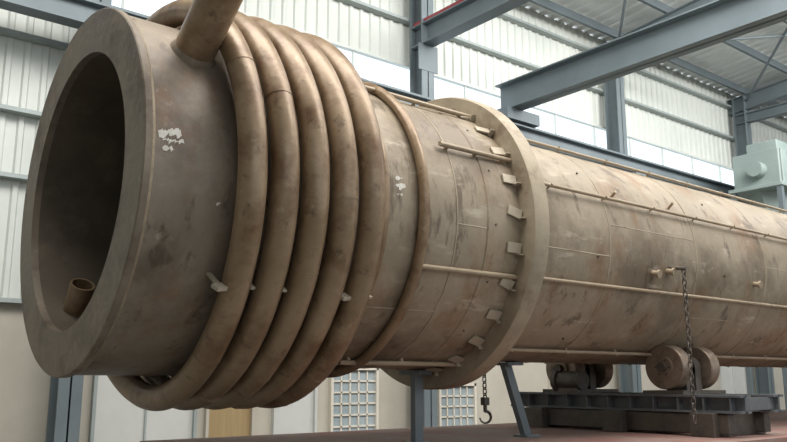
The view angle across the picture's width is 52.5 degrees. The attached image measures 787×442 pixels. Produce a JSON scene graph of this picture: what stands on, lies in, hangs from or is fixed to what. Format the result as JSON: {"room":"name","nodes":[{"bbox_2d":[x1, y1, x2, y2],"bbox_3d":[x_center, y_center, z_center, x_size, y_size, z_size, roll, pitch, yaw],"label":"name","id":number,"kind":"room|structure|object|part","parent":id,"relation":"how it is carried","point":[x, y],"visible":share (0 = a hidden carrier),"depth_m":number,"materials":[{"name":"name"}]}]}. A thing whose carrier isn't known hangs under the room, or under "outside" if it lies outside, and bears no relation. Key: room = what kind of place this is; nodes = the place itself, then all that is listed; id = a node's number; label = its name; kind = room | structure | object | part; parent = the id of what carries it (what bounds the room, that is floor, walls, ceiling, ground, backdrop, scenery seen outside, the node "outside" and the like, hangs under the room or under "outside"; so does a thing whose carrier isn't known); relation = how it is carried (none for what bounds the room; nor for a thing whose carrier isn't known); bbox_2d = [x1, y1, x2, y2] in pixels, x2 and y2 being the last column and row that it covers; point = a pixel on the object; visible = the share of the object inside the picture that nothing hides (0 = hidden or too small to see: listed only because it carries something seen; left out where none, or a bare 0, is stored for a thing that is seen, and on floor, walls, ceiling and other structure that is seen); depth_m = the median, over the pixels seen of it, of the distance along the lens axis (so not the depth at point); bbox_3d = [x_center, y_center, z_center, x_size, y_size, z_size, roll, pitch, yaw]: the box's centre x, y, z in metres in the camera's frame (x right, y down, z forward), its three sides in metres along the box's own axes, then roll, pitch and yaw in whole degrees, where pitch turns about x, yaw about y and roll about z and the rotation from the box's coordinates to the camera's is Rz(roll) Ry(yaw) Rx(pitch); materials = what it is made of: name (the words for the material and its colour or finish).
{"room":"industrial hall","nodes":[
{"label":"industrial hall","id":0,"kind":"room"},
{"bbox_2d":[0,303,785,441],"bbox_3d":[8.127,4.488,21.314,56.000,2.520,0.200,9,-14,-38],"label":"wall","id":1,"kind":"structure","parent":0,"point":[24,386],"depth_m":12.27,"materials":[{"name":"beige paint"}]},
{"bbox_2d":[88,375,197,441],"bbox_3d":[-3.655,2.950,11.747,1.600,1.800,0.080,9,-14,-38],"label":"frame","id":2,"kind":"object","parent":1,"relation":"attached to","point":[95,377],"visible":0.29,"depth_m":11.33,"materials":[{"name":"paint"}]},
{"bbox_2d":[94,375,192,441],"bbox_3d":[-3.671,2.954,11.766,1.500,1.700,0.020,9,-14,-38],"label":"pane","id":3,"kind":"object","parent":2,"relation":"attached to","point":[117,419],"visible":0.44,"depth_m":11.61,"materials":[{"name":"white paint"}]},
{"bbox_2d":[203,408,254,437],"bbox_3d":[-2.585,3.339,12.549,0.850,1.350,0.080,9,-14,-38],"label":"frame","id":4,"kind":"object","parent":1,"relation":"attached to","point":[206,411],"visible":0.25,"depth_m":12.35,"materials":[{"name":"beige paint"}]},
{"bbox_2d":[208,407,250,437],"bbox_3d":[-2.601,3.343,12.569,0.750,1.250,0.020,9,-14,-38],"label":"door","id":5,"kind":"structure","parent":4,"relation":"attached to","point":[228,422],"depth_m":12.60,"materials":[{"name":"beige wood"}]},
{"bbox_2d":[271,387,317,434],"bbox_3d":[-1.651,3.241,13.337,0.850,1.850,0.080,9,-14,-38],"label":"frame","id":6,"kind":"object","parent":1,"relation":"attached to","point":[315,397],"visible":0.25,"depth_m":13.52,"materials":[{"name":"white paint"}]},
{"bbox_2d":[276,390,313,433],"bbox_3d":[-1.667,3.245,13.356,0.750,1.750,0.020,9,-14,-38],"label":"door","id":7,"kind":"structure","parent":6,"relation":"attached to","point":[297,417],"depth_m":13.37,"materials":[{"name":"white paint"}]},
{"bbox_2d":[328,368,378,431],"bbox_3d":[-0.698,3.235,14.123,1.040,1.270,0.080,9,-14,-38],"label":"frame","id":8,"kind":"object","parent":1,"relation":"attached to","point":[331,380],"visible":0.59,"depth_m":14.12,"materials":[{"name":"paint"}]},
{"bbox_2d":[333,370,374,431],"bbox_3d":[-0.713,3.238,14.142,0.940,1.170,0.020,9,-14,-38],"label":"pane","id":9,"kind":"object","parent":8,"relation":"attached to","point":[371,373],"visible":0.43,"depth_m":14.17,"materials":[{"name":"clear glass"}]},
{"bbox_2d":[0,0,786,303],"bbox_3d":[8.232,-0.309,22.136,56.000,7.210,0.165,9,-14,-38],"label":"girts","id":10,"kind":"structure","parent":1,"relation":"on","point":[4,31],"depth_m":18.14,"materials":[{"name":"paint"}]},
{"bbox_2d":[0,9,77,298],"bbox_3d":[8.169,1.094,21.936,56.000,4.420,0.035,9,-14,-38],"label":"sheeting","id":11,"kind":"object","parent":10,"relation":"attached to","point":[27,69],"visible":0.02,"depth_m":11.36,"materials":[{"name":"paint"}]},
{"bbox_2d":[121,0,732,181],"bbox_3d":[8.161,-1.479,22.458,56.000,0.950,0.110,9,-14,-38],"label":"frame","id":12,"kind":"object","parent":11,"relation":"attached to","point":[353,50],"visible":0.34,"depth_m":18.66,"materials":[{"name":"paint"}]},
{"bbox_2d":[239,0,786,166],"bbox_3d":[8.169,-3.104,22.772,56.000,2.480,0.035,9,-14,-38],"label":"sheeting","id":13,"kind":"object","parent":10,"relation":"attached to","point":[334,20],"visible":0.63,"depth_m":18.99,"materials":[{"name":"paint"}]},
{"bbox_2d":[438,383,476,425],"bbox_3d":[1.248,3.732,15.624,1.000,1.080,0.080,9,-14,-38],"label":"frame","id":14,"kind":"object","parent":1,"relation":"attached to","point":[474,395],"visible":0.51,"depth_m":15.68,"materials":[{"name":"paint"}]},
{"bbox_2d":[441,386,472,425],"bbox_3d":[1.233,3.736,15.643,0.900,0.980,0.020,9,-14,-38],"label":"pane","id":15,"kind":"object","parent":14,"relation":"attached to","point":[463,388],"visible":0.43,"depth_m":15.67,"materials":[{"name":"clear glass"}]},
{"bbox_2d":[719,366,746,393],"bbox_3d":[9.499,4.850,22.187,1.400,2.150,0.080,9,-14,-38],"label":"frame","id":16,"kind":"object","parent":1,"relation":"attached to","point":[720,374],"visible":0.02,"depth_m":21.90,"materials":[{"name":"white paint"}]},
{"bbox_2d":[722,366,745,393],"bbox_3d":[9.483,4.854,22.206,1.300,2.050,0.020,9,-14,-38],"label":"pane","id":17,"kind":"object","parent":16,"relation":"attached to","point":[739,378],"visible":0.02,"depth_m":22.31,"materials":[{"name":"white glass"}]},
{"bbox_2d":[523,0,786,117],"bbox_3d":[15.567,-7.172,14.231,56.000,2.200,24.000,9,-14,-38],"label":"ceiling","id":18,"kind":"structure","parent":0,"point":[720,59],"depth_m":21.59,"materials":[{"name":"paint"}]},
{"bbox_2d":[529,0,786,105],"bbox_3d":[15.818,-7.072,13.894,56.000,2.288,23.280,9,-14,-38],"label":"roof","id":19,"kind":"structure","parent":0,"point":[556,8],"depth_m":21.09,"materials":[{"name":"grey metal"}]},
{"bbox_2d":[615,0,713,38],"bbox_3d":[12.781,-7.085,11.792,0.240,2.592,23.745,9,-14,-38],"label":"rafter","id":20,"kind":"object","parent":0,"point":[692,4],"depth_m":18.94,"materials":[{"name":"grey metal"}]},
{"bbox_2d":[618,0,786,101],"bbox_3d":[12.386,-4.303,22.179,25.765,0.610,5.453,9,-14,-38],"label":"braces","id":21,"kind":"structure","parent":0,"point":[784,34],"depth_m":20.18,"materials":[{"name":"grey metal"}]},
{"bbox_3d":[18.945,2.221,3.219,62.000,0.100,41.800,9,-14,-38],"label":"floor","id":22,"kind":"structure","parent":0,"visible":0},
{"bbox_2d":[45,0,111,441],"bbox_3d":[-4.298,-1.294,11.342,0.400,9.966,0.820,9,-14,-38],"label":"steel column","id":23,"kind":"structure","parent":22,"relation":"on","point":[65,394],"depth_m":10.64,"materials":[{"name":"grey metal"}]},
{"bbox_2d":[409,0,437,426],"bbox_3d":[0.706,-0.505,15.301,0.400,9.966,0.820,9,-14,-38],"label":"steel column","id":24,"kind":"structure","parent":22,"relation":"on","point":[421,81],"depth_m":15.95,"materials":[{"name":"grey metal"}]},
{"bbox_2d":[412,0,530,73],"bbox_3d":[7.556,-5.122,7.562,0.500,1.000,22.500,9,-14,-38],"label":"beam","id":25,"kind":"structure","parent":24,"relation":"attached to","point":[466,15],"depth_m":15.35,"materials":[{"name":"grey metal"}]},
{"bbox_2d":[414,0,463,25],"bbox_3d":[7.502,-5.665,7.625,0.080,0.090,22.500,9,-14,-38],"label":"rail","id":26,"kind":"object","parent":25,"relation":"on","point":[458,1],"visible":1,"depth_m":15.59,"materials":[{"name":"metal"}]},
{"bbox_2d":[140,410,786,441],"bbox_3d":[6.755,3.624,12.826,20.800,0.900,3.800,9,-14,-38],"label":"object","id":27,"kind":"structure","parent":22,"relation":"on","point":[501,432],"depth_m":8.59,"materials":[{"name":"paint"}]},
{"bbox_2d":[399,362,540,441],"bbox_3d":[0.837,1.850,8.180,1.770,0.802,0.300,9,-14,-38],"label":"trestle","id":28,"kind":"object","parent":27,"relation":"on","point":[416,377],"visible":0.9,"depth_m":8.36,"materials":[{"name":"grey paint"}]},
{"bbox_2d":[511,345,784,437],"bbox_3d":[2.955,2.062,9.821,1.100,0.990,3.230,9,-14,-38],"label":"support","id":29,"kind":"object","parent":27,"relation":"on","point":[573,399],"visible":0.79,"depth_m":9.23,"materials":[{"name":"metal"}]},
{"bbox_2d":[20,0,786,423],"bbox_3d":[5.693,0.940,11.919,20.245,3.717,4.019,9,-14,-38],"label":"rotary kiln","id":30,"kind":"object","parent":29,"relation":"on","point":[220,211],"visible":1,"depth_m":6.33,"materials":[{"name":"metal"}]},
{"bbox_3d":[-2.374,-0.226,5.965,0.056,2.748,2.748,9,-14,-38],"label":"ring plate","id":31,"kind":"part","parent":30,"relation":"part of","materials":[{"name":"metal"}]},
{"bbox_3d":[0.950,1.653,8.325,0.048,0.470,0.049,-1,-11,5],"label":"hook chain","id":32,"kind":"part","parent":30,"relation":"part of","materials":[{"name":"metal"}]},
{"bbox_3d":[3.112,1.293,8.394,0.051,1.648,0.051,-1,-11,6],"label":"hanging chain","id":33,"kind":"part","parent":30,"relation":"part of","materials":[{"name":"metal"}]},
{"bbox_3d":[2.232,2.024,10.092,0.280,0.290,0.420,9,-14,-38],"label":"gear motor","id":34,"kind":"part","parent":29,"relation":"part of","materials":[{"name":"metal"}]},
{"bbox_3d":[2.955,2.209,9.792,0.940,0.190,3.230,9,-14,-38],"label":"frame","id":35,"kind":"part","parent":29,"relation":"part of","materials":[{"name":"metal"}]},
{"bbox_2d":[601,38,645,391],"bbox_3d":[5.711,0.283,19.261,0.400,9.966,0.820,9,-14,-38],"label":"steel column","id":36,"kind":"structure","parent":22,"relation":"on","point":[614,97],"depth_m":19.89,"materials":[{"name":"grey metal"}]},
{"bbox_2d":[736,102,786,124],"bbox_3d":[22.570,-3.983,19.684,25.940,0.300,22.500,9,-14,-38],"label":"beams","id":37,"kind":"structure","parent":36,"relation":"attached to","point":[780,109],"depth_m":23.65,"materials":[{"name":"grey metal"}]},
{"bbox_2d":[731,94,774,393],"bbox_3d":[10.716,1.071,23.220,0.400,9.966,0.820,9,-14,-38],"label":"steel column","id":38,"kind":"structure","parent":22,"relation":"on","point":[764,376],"depth_m":24.02,"materials":[{"name":"grey metal"}]},
{"bbox_2d":[726,79,786,116],"bbox_3d":[17.785,-6.297,15.751,0.240,2.592,23.745,9,-14,-38],"label":"rafter","id":39,"kind":"object","parent":38,"relation":"on","point":[776,91],"depth_m":23.72,"materials":[{"name":"grey metal"}]},
{"bbox_2d":[728,139,786,409],"bbox_3d":[9.855,1.704,20.212,2.250,7.550,1.500,9,-14,-38],"label":"machine","id":40,"kind":"object","parent":22,"relation":"on","point":[760,175],"visible":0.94,"depth_m":20.23,"materials":[{"name":"paint"}]},
{"bbox_3d":[9.159,-1.300,20.106,0.300,0.400,0.400,9,-14,-38],"label":"motor","id":41,"kind":"part","parent":40,"relation":"part of","materials":[{"name":"green paint"}]},
{"bbox_3d":[-9.303,-2.082,7.382,0.400,9.966,0.820,9,-14,-38],"label":"steel column","id":42,"kind":"structure","parent":22,"relation":"on","visible":0},
{"bbox_2d":[0,0,748,203],"bbox_3d":[8.698,-0.898,21.664,56.000,0.420,0.280,9,-14,-38],"label":"beam","id":43,"kind":"structure","parent":42,"relation":"attached to","point":[70,13],"depth_m":17.06,"materials":[{"name":"grey metal"}]},
{"bbox_2d":[495,0,786,127],"bbox_3d":[9.433,-4.119,8.709,1.000,0.840,22.200,9,-14,-38],"label":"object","id":44,"kind":"structure","parent":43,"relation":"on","point":[715,22],"depth_m":14.43,"materials":[{"name":"grey paint"}]}
]}

